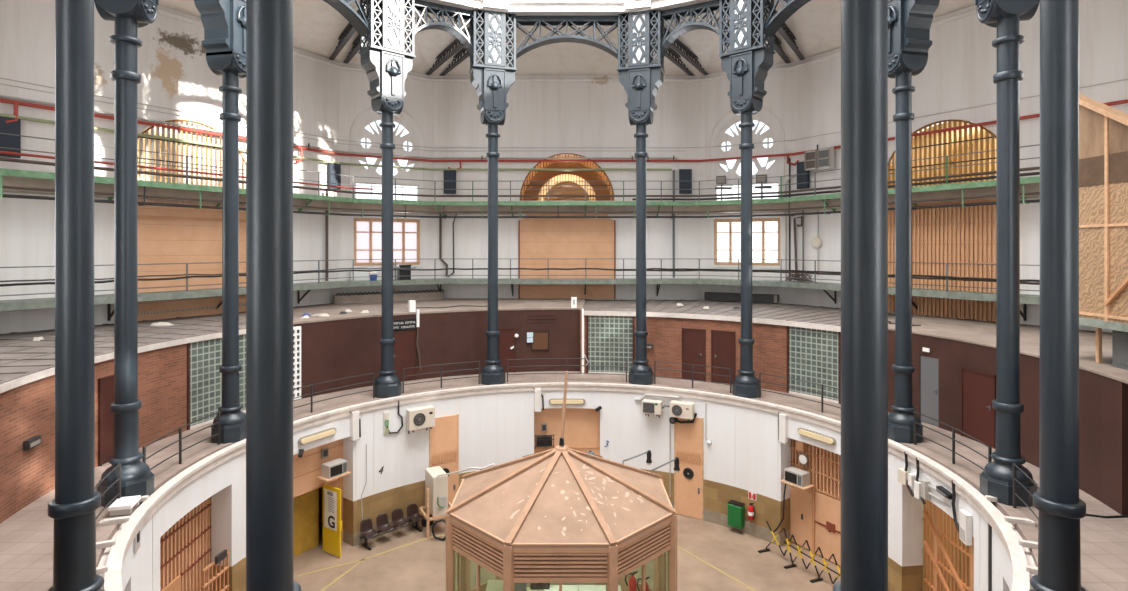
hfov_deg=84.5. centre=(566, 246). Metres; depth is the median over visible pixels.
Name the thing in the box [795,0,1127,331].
wall
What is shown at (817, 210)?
downpipe
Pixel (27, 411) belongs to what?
brick wall
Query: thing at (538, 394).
box
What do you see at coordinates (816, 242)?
junction box
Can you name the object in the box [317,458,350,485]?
microwave oven
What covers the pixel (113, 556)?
trim
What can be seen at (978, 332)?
roof
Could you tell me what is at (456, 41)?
girder
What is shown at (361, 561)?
floor marking
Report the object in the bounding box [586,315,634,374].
panel
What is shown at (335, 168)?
grille
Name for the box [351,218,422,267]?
window
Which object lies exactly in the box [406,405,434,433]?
air conditioner
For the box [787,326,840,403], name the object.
panel
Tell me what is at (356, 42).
girder
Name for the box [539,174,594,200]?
window
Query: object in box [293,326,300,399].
screen
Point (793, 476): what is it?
microwave oven
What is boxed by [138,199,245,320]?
shutter
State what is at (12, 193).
trim
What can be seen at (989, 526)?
pipe
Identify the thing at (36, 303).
catwalk
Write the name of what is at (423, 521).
box
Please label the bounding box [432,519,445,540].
coil
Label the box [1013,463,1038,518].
gallery railing
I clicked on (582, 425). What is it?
door
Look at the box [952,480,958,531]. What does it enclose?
cable
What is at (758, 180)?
floodlight
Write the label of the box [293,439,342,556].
gate
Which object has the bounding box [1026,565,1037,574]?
bracket
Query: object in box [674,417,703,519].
door
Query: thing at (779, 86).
wall
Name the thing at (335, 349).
wall
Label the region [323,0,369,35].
girder
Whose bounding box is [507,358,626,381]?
gallery railing
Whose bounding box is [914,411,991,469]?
gallery railing
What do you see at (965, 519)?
electrical box
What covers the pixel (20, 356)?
flat roof
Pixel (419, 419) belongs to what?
fan grille
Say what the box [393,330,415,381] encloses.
door
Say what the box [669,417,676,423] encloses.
floodlight
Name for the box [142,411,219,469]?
gallery railing
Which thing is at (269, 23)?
post
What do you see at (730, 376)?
gallery railing
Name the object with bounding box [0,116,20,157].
loudspeaker
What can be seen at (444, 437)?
door
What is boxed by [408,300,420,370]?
white trunking
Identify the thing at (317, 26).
ceiling
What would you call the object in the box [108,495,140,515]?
box
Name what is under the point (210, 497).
wall
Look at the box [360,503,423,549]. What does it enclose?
seat
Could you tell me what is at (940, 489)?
lamp
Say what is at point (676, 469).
spotlight
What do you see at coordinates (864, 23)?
post
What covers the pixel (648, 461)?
spotlight
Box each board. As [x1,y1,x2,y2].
[351,267,368,280]
[531,331,548,350]
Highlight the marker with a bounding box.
[134,531,139,553]
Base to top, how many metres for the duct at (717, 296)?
0.390 m
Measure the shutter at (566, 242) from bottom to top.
4.360 m
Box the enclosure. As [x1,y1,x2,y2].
[1079,93,1127,362]
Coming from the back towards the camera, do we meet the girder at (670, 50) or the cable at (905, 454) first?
the girder at (670, 50)
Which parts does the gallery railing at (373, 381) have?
railing post, rail, rail, rail, railing post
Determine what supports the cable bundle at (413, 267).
attached to the catwalk at (36, 303)
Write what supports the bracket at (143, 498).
on the floor at (27, 536)
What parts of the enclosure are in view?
platform leg, scratched panel, rail, rail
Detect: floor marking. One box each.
[297,535,444,576]
[320,559,363,590]
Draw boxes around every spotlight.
[622,450,651,464]
[651,457,679,472]
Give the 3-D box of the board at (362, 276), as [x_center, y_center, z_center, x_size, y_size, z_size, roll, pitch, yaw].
[-9.884,1.290,29.575,0.840,0.620,0.075,0,0,-30]
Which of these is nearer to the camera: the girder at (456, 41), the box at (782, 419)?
the box at (782, 419)
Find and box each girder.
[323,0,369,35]
[329,0,369,59]
[343,23,376,63]
[406,0,472,56]
[426,22,482,74]
[440,34,479,75]
[512,16,622,58]
[651,22,707,74]
[654,34,693,75]
[661,0,728,56]
[757,23,790,63]
[764,0,804,59]
[764,0,810,35]
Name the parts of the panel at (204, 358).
jamb frame, rail frame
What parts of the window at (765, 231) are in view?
sill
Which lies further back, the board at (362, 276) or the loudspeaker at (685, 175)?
the loudspeaker at (685, 175)
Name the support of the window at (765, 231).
in the wall at (779, 86)
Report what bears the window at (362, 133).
in the wall at (354, 86)
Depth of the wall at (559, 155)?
36.23 m
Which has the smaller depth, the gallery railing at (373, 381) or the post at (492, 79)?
the gallery railing at (373, 381)
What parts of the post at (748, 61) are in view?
tracery panel, panel, moulding, box frame, tracery panel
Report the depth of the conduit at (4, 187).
27.58 m
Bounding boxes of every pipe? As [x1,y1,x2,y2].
[0,98,1127,168]
[0,113,671,170]
[0,151,372,189]
[635,393,679,400]
[988,523,991,590]
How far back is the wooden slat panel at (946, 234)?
23.03 m
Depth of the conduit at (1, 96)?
29.53 m
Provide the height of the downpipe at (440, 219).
3.157 m
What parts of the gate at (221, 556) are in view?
cross rail, cross rail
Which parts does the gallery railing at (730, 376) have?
rail, rail, rail, railing post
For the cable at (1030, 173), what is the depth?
26.37 m
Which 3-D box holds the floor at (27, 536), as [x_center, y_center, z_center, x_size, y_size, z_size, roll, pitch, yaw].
[0.000,5.480,15.256,35.200,0.300,35.200,0,0,0]
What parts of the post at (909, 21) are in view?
panel, moulding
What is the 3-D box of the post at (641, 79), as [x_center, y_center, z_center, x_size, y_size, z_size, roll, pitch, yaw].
[2.899,-1.910,24.355,1.720,14.480,1.100,0,0,18]
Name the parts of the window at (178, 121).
arch frame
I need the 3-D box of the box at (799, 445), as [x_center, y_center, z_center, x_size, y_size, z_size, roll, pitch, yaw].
[7.711,6.585,20.536,0.110,0.330,0.260,0,0,-34]
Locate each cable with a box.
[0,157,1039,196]
[386,401,402,433]
[407,305,485,308]
[437,463,493,476]
[632,172,1039,199]
[773,484,785,532]
[904,451,913,496]
[916,457,925,503]
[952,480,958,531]
[1086,514,1127,517]
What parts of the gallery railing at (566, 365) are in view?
rail, rail, rail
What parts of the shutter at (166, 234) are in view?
head rail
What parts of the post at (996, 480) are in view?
panel, moulding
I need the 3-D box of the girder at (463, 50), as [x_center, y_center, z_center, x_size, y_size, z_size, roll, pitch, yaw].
[-4.638,-8.935,28.466,0.200,0.430,7.833,0,0,-29]
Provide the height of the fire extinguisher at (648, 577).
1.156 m
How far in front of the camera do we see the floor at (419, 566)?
19.50 m
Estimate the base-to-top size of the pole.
1.825 m
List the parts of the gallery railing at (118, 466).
rail, rail, rail, railing post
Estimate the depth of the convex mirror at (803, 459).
20.38 m
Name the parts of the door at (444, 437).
vent panel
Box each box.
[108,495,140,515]
[350,411,360,441]
[421,514,432,526]
[533,388,543,411]
[571,297,576,307]
[778,412,787,443]
[796,440,803,451]
[811,237,821,247]
[898,468,909,485]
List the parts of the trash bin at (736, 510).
lid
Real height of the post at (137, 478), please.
14.480 m
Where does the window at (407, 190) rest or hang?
in the wall at (354, 86)
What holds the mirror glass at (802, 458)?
attached to the convex mirror at (803, 459)
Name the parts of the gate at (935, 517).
cross rail, gate post, cross rail, cross rail, gate post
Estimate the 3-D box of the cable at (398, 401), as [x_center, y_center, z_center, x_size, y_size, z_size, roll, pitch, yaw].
[-6.064,6.003,21.840,0.657,1.147,0.060,0,0,-42]
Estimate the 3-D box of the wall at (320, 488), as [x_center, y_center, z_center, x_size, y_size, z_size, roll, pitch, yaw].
[-9.137,7.815,20.531,2.300,4.370,4.600,0,0,30]
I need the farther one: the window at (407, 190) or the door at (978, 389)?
the window at (407, 190)
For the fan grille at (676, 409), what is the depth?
22.78 m
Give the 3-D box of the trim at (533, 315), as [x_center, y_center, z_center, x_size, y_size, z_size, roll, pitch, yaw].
[-1.067,3.080,26.586,1.250,0.300,0.020,0,0,-5]
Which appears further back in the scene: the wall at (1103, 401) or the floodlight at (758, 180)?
the floodlight at (758, 180)
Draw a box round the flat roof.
[0,298,585,384]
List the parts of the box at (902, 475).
lid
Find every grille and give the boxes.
[331,163,339,187]
[413,413,425,425]
[643,402,653,412]
[672,405,681,415]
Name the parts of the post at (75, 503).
moulding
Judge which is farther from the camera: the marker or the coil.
the coil
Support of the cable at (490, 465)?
attached to the air conditioner at (436, 488)
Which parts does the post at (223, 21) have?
moulding, panel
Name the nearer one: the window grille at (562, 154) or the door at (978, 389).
the door at (978, 389)
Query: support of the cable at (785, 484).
hanging from the microwave oven at (793, 476)
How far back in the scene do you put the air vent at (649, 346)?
25.54 m
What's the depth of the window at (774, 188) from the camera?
30.46 m
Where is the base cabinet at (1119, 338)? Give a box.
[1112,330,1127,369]
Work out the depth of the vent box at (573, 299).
26.70 m
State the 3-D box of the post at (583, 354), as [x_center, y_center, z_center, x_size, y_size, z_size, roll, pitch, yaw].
[0.761,3.960,26.052,0.283,2.740,0.115,0,0,4]
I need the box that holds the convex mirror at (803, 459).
[798,454,807,464]
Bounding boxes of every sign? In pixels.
[393,318,416,330]
[748,491,755,500]
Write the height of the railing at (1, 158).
0.100 m
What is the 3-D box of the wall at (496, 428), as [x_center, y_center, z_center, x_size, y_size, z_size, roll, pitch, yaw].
[0.000,7.790,15.255,19.199,4.420,19.198,0,0,0]
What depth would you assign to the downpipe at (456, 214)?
31.50 m
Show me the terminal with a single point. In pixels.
(386, 413)
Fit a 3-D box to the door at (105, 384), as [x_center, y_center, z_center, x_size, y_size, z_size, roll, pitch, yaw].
[-11.370,4.265,15.455,0.130,2.130,0.737,0,0,0]
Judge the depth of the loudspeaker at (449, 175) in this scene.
31.38 m
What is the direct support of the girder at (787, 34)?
attached to the ceiling at (317, 26)
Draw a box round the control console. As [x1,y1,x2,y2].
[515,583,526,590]
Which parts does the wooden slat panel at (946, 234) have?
cross rail, cross rail, cross rail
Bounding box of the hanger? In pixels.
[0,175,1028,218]
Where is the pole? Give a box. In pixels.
[559,371,567,445]
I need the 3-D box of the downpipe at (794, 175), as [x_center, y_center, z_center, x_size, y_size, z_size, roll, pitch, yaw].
[10.557,-0.941,29.334,0.477,4.882,0.085,0,0,35]
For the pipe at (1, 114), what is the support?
attached to the pipe at (15, 103)
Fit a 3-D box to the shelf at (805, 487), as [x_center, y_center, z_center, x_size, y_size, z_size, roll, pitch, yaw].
[7.529,7.725,20.277,0.540,0.050,0.900,0,0,-34]
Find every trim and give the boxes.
[0,329,245,392]
[3,192,1039,215]
[98,382,1035,590]
[152,397,987,590]
[157,9,976,81]
[404,0,729,22]
[527,315,556,322]
[584,311,840,331]
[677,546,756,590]
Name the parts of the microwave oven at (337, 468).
casing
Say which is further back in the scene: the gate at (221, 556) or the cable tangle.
the cable tangle
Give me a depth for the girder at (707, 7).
23.46 m
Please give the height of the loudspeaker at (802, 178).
1.240 m
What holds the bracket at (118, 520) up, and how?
on the floor at (27, 536)
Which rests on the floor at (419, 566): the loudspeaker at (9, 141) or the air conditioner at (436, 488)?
the air conditioner at (436, 488)
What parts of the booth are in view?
corner post, corner post, panel, corner post, louvre panel, panel, corner post, panel, corner post, corner post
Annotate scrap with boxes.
[33,337,43,340]
[151,322,172,325]
[312,313,329,315]
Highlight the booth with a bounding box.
[446,445,676,590]
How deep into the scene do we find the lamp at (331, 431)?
19.44 m
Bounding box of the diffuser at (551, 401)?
[550,400,583,403]
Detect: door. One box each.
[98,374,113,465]
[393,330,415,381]
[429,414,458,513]
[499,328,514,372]
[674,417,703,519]
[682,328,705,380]
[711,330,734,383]
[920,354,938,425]
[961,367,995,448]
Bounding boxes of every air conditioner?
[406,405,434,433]
[419,466,450,537]
[642,399,662,417]
[670,400,694,420]
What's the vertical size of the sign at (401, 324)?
0.420 m
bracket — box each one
[96,539,115,549]
[96,565,107,574]
[98,516,129,526]
[139,495,148,501]
[985,495,996,501]
[1004,516,1035,526]
[1018,539,1037,549]
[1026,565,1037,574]
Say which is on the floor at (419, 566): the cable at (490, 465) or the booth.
the booth
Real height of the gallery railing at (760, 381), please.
0.900 m
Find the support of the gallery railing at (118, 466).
on the floor at (27, 536)
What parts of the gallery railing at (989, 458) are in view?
railing post, rail, rail, rail, railing post, railing post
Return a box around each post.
[48,0,104,590]
[94,0,158,506]
[194,0,245,443]
[246,0,300,590]
[358,0,415,397]
[469,9,516,384]
[582,309,587,372]
[617,9,664,384]
[718,0,775,397]
[833,0,887,590]
[888,0,939,443]
[975,0,1039,506]
[1029,0,1085,590]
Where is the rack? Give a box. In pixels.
[535,434,554,448]
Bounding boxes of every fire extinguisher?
[625,571,637,590]
[636,576,649,590]
[748,503,754,520]
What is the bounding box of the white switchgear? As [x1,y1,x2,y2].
[908,473,950,507]
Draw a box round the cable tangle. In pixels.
[785,273,812,281]
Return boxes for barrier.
[758,521,840,583]
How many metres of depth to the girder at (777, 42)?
27.70 m
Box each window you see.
[349,106,424,197]
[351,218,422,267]
[355,182,417,200]
[709,106,784,197]
[711,218,782,267]
[716,182,778,200]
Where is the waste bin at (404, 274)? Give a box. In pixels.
[397,265,411,279]
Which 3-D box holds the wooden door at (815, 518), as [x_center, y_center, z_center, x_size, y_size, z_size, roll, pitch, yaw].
[8.264,8.150,20.013,0.210,3.700,2.825,0,0,-30]
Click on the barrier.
(766, 549)
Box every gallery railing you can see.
[95,463,120,518]
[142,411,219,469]
[293,373,374,412]
[402,361,479,392]
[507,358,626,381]
[654,361,731,392]
[759,373,840,412]
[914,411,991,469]
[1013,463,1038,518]
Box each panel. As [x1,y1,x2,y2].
[187,334,245,429]
[321,447,328,458]
[541,423,546,430]
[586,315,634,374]
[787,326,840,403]
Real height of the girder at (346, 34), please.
0.430 m
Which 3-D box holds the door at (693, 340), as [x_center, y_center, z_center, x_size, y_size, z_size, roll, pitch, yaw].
[5.085,4.305,24.920,0.958,2.050,0.120,0,0,28]
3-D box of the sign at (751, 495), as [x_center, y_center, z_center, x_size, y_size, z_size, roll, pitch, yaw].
[6.421,8.630,21.522,0.016,0.260,0.300,0,0,-44]
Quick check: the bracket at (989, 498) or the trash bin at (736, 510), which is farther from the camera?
the trash bin at (736, 510)
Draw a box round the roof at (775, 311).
[584,299,915,325]
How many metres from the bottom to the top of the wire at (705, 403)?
1.413 m
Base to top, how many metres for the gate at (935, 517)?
3.700 m
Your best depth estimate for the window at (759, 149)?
30.42 m
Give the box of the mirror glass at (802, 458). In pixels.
[799,455,806,463]
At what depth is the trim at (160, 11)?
29.62 m
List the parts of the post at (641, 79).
tracery panel, panel, box frame, moulding, tracery panel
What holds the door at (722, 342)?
in the brick wall at (665, 333)
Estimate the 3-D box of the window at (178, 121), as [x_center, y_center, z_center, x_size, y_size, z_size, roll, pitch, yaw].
[-14.169,-3.568,23.436,0.099,2.422,4.838,0,0,30]
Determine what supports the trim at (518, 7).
attached to the ceiling at (317, 26)
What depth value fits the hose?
22.82 m
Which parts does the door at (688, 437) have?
vent panel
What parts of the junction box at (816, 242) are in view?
lid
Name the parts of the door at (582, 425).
frame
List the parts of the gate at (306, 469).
panel, panel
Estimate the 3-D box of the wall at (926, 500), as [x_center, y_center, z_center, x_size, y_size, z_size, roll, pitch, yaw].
[10.550,7.815,14.910,2.426,4.370,4.601,0,0,0]
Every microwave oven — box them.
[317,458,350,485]
[781,466,814,493]
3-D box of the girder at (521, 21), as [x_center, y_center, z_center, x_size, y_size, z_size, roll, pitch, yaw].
[0.005,-8.265,24.646,4.353,1.630,0.560,0,0,0]
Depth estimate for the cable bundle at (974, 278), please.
26.56 m
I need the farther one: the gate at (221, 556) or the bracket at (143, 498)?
the gate at (221, 556)
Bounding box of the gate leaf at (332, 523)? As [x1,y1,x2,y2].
[323,484,341,556]
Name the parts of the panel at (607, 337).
jamb frame, rail frame, jamb frame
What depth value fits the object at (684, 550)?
19.24 m
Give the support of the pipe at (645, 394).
attached to the wall at (496, 428)
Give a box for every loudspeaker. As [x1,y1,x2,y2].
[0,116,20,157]
[328,163,340,189]
[444,170,455,193]
[679,169,691,193]
[797,162,809,188]
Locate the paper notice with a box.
[526,332,533,342]
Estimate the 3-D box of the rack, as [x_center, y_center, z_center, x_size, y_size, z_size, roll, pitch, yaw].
[-0.876,7.575,24.272,0.760,0.550,0.284,0,0,-5]
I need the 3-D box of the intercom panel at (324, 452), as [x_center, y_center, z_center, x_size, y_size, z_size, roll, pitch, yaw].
[-7.923,6.750,20.342,0.070,0.300,0.240,0,0,33]
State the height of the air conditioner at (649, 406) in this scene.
0.680 m
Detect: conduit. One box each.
[0,78,1127,147]
[0,83,429,150]
[0,95,676,158]
[3,186,1039,212]
[3,194,1039,217]
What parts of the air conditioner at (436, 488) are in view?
stand leg, stand rail, casing, service panel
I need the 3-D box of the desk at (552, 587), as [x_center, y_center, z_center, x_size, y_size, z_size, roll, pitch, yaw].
[0.400,9.235,15.906,2.000,0.770,0.700,0,0,0]
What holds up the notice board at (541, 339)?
attached to the wall at (335, 349)
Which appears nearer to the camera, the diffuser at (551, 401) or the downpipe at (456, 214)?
the diffuser at (551, 401)
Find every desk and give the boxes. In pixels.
[486,580,542,590]
[544,585,620,590]
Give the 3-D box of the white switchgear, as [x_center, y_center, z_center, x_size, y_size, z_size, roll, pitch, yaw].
[8.934,6.075,15.082,0.130,0.550,1.980,0,0,-3]
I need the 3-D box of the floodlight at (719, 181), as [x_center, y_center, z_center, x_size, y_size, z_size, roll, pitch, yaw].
[7.577,-2.820,30.130,0.755,1.260,0.220,0,0,30]
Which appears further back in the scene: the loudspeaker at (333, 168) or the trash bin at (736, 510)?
the loudspeaker at (333, 168)
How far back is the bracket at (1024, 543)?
11.01 m
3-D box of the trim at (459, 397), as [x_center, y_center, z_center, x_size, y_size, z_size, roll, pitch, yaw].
[0.009,7.040,18.063,17.529,2.820,10.610,0,0,0]
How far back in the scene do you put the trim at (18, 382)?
15.34 m
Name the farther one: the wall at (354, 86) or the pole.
the wall at (354, 86)
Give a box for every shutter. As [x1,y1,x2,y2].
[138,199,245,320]
[518,214,615,298]
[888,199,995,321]
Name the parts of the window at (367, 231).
sill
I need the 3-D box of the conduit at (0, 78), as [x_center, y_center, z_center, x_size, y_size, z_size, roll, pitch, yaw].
[-0.199,-5.050,23.423,34.690,0.028,16.334,0,0,0]
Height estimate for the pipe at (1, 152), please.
0.080 m
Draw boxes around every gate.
[160,498,210,590]
[202,549,228,590]
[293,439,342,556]
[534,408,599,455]
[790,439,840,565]
[923,499,973,590]
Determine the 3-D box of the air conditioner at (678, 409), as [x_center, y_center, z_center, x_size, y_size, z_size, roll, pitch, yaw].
[4.260,6.100,22.909,0.860,0.760,0.457,0,0,29]
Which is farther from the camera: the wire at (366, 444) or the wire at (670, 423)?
the wire at (670, 423)
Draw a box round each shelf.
[317,471,350,481]
[781,479,814,490]
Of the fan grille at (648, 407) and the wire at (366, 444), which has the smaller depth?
the wire at (366, 444)
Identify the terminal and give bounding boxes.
[384,410,388,434]
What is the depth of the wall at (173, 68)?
21.06 m
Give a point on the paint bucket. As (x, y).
(370, 273)
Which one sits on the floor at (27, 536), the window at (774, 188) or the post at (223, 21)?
the post at (223, 21)
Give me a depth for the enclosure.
13.54 m
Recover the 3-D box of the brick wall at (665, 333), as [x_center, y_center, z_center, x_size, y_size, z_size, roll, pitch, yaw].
[4.406,4.000,24.948,8.632,2.660,1.009,0,0,25]
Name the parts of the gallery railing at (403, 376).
railing post, rail, rail, rail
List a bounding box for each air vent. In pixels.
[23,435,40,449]
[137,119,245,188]
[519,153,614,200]
[647,344,652,348]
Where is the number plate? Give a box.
[922,347,929,352]
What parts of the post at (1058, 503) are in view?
moulding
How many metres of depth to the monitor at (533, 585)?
16.15 m
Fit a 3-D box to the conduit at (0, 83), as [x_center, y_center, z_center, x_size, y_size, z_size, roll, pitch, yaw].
[-7.952,-4.880,26.567,28.652,0.024,7.687,0,0,-35]
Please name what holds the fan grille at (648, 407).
attached to the air conditioner at (649, 406)
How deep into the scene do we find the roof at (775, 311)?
26.73 m
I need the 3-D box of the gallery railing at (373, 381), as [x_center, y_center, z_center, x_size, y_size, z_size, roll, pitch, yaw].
[-8.100,4.880,19.933,0.356,0.900,4.752,0,0,30]
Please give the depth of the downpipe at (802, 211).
28.77 m
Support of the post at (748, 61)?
on the floor at (27, 536)
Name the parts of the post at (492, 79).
tracery panel, box frame, moulding, panel, tracery panel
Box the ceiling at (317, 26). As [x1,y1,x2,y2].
[159,0,974,74]
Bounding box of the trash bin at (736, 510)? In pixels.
[728,500,744,528]
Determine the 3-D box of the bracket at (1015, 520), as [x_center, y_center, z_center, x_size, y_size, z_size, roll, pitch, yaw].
[8.724,5.285,11.977,0.480,0.090,0.140,0,0,21]
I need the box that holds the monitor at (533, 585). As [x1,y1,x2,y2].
[530,583,549,588]
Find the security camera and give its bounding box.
[298,449,303,457]
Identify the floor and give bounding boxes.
[0,371,1127,590]
[293,514,840,590]
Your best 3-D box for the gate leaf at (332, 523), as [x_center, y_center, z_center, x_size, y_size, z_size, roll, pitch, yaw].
[-7.628,8.865,20.151,0.902,2.170,0.090,0,0,33]
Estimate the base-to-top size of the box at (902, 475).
0.360 m
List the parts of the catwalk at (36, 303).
railing post, railing post, railing post, rail, rail, railing post, railing post, railing post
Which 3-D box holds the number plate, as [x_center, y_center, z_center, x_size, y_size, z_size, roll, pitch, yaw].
[10.820,3.105,18.709,0.025,0.130,0.240,0,0,-18]
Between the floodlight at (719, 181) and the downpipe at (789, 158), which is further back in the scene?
the floodlight at (719, 181)
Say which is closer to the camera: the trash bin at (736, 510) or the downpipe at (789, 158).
the trash bin at (736, 510)
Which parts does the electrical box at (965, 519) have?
door panel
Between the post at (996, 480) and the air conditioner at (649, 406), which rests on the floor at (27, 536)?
the post at (996, 480)
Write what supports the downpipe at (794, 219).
attached to the wall at (960, 68)
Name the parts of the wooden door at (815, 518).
gate post, cross rail, cross rail, panel, cross rail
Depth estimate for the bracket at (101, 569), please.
10.13 m
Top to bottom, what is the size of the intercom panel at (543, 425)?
0.300 m
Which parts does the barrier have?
tie cord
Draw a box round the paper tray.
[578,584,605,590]
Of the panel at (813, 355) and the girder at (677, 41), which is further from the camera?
the girder at (677, 41)
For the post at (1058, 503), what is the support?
on the floor at (27, 536)
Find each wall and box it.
[0,0,338,333]
[0,343,186,523]
[121,390,1012,590]
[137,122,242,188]
[210,497,210,590]
[293,310,579,400]
[319,487,322,521]
[339,62,432,294]
[433,75,700,299]
[522,155,611,200]
[523,162,610,200]
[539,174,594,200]
[580,308,786,392]
[701,62,794,303]
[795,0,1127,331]
[888,330,1127,514]
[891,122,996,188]
[923,500,969,590]
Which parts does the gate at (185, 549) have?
panel, cross rail, cross rail, cross rail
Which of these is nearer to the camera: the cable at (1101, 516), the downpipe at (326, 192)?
the cable at (1101, 516)
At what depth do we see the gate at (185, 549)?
15.63 m
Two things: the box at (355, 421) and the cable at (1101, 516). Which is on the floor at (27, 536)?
the cable at (1101, 516)
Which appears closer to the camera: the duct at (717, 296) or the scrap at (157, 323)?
the scrap at (157, 323)
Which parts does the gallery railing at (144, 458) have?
railing post, railing post, rail, rail, rail, railing post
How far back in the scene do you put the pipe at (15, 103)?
27.16 m
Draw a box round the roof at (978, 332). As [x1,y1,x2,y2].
[888,315,1127,383]
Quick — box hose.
[676,413,696,422]
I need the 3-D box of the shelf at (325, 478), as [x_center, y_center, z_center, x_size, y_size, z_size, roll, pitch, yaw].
[-7.581,7.425,20.198,0.540,0.050,0.900,0,0,33]
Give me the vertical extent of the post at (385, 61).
14.480 m
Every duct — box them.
[333,289,443,303]
[704,292,778,302]
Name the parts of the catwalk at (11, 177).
railing post, railing post, railing post, rail, rail, railing post, railing post, railing post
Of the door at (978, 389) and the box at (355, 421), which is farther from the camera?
the box at (355, 421)
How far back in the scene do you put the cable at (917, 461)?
15.73 m
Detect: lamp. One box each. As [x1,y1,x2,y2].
[298,428,335,444]
[549,398,584,403]
[798,428,835,444]
[936,486,951,498]
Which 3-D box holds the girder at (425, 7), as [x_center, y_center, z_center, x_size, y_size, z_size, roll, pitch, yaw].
[-4.767,-8.265,23.530,2.601,1.630,0.560,0,0,-30]
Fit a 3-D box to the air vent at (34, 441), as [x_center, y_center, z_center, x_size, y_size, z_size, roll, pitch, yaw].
[-11.069,4.050,12.863,0.110,0.180,0.400,0,0,-12]
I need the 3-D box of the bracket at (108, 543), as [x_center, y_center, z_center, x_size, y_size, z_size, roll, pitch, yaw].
[-8.289,5.285,10.996,0.480,0.090,0.140,0,0,-27]
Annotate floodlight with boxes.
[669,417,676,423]
[715,176,730,199]
[755,174,771,198]
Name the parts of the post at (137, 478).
moulding, panel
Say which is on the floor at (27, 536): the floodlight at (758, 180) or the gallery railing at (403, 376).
the gallery railing at (403, 376)
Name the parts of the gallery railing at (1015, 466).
railing post, rail, rail, rail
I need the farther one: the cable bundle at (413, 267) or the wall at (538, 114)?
the wall at (538, 114)
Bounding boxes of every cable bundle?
[0,267,415,281]
[0,268,1039,286]
[616,270,1039,284]
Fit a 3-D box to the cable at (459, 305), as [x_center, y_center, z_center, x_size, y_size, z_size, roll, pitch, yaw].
[-4.907,2.580,26.849,3.983,0.035,0.569,0,0,-21]
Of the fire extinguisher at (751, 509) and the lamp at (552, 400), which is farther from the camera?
the lamp at (552, 400)
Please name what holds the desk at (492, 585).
on the floor
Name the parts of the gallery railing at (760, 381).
railing post, rail, rail, rail, railing post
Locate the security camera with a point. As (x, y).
(301, 451)
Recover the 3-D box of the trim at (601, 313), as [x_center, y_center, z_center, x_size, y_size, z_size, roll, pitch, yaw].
[5.266,2.780,24.072,10.058,0.180,1.282,0,0,31]
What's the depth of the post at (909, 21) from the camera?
17.11 m
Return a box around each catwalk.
[0,133,1039,215]
[0,259,1039,320]
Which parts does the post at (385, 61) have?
tracery panel, box frame, moulding, panel, tracery panel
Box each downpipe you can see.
[325,191,327,280]
[439,214,447,276]
[448,214,456,276]
[673,170,674,277]
[785,175,795,278]
[789,158,790,276]
[793,216,801,275]
[802,211,803,277]
[817,210,818,275]
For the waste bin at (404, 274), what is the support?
on the catwalk at (36, 303)
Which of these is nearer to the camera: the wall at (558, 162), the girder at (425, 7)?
the girder at (425, 7)
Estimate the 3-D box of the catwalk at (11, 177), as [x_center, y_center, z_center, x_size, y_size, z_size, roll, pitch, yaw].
[0.000,-2.358,15.256,35.260,1.736,32.840,0,0,0]
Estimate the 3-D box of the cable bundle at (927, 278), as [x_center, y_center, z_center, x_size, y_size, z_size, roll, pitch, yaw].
[10.849,1.143,24.180,4.201,0.114,20.502,0,0,-43]
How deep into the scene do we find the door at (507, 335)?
26.32 m
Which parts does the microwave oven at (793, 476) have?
casing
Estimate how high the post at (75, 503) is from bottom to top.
14.480 m
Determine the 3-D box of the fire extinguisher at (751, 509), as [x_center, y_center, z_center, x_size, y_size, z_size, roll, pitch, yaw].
[6.340,9.093,21.356,0.206,0.614,0.240,0,0,0]
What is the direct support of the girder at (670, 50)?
attached to the ceiling at (317, 26)
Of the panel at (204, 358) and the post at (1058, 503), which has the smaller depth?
the post at (1058, 503)
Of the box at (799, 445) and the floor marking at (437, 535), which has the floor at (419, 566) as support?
the floor marking at (437, 535)
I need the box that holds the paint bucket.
[369,272,377,280]
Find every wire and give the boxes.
[361,444,366,519]
[670,423,670,496]
[705,403,706,439]
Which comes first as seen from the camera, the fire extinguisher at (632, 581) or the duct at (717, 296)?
the fire extinguisher at (632, 581)
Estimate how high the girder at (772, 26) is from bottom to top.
1.630 m
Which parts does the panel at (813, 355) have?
jamb frame, rail frame, jamb frame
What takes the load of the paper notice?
attached to the notice board at (541, 339)

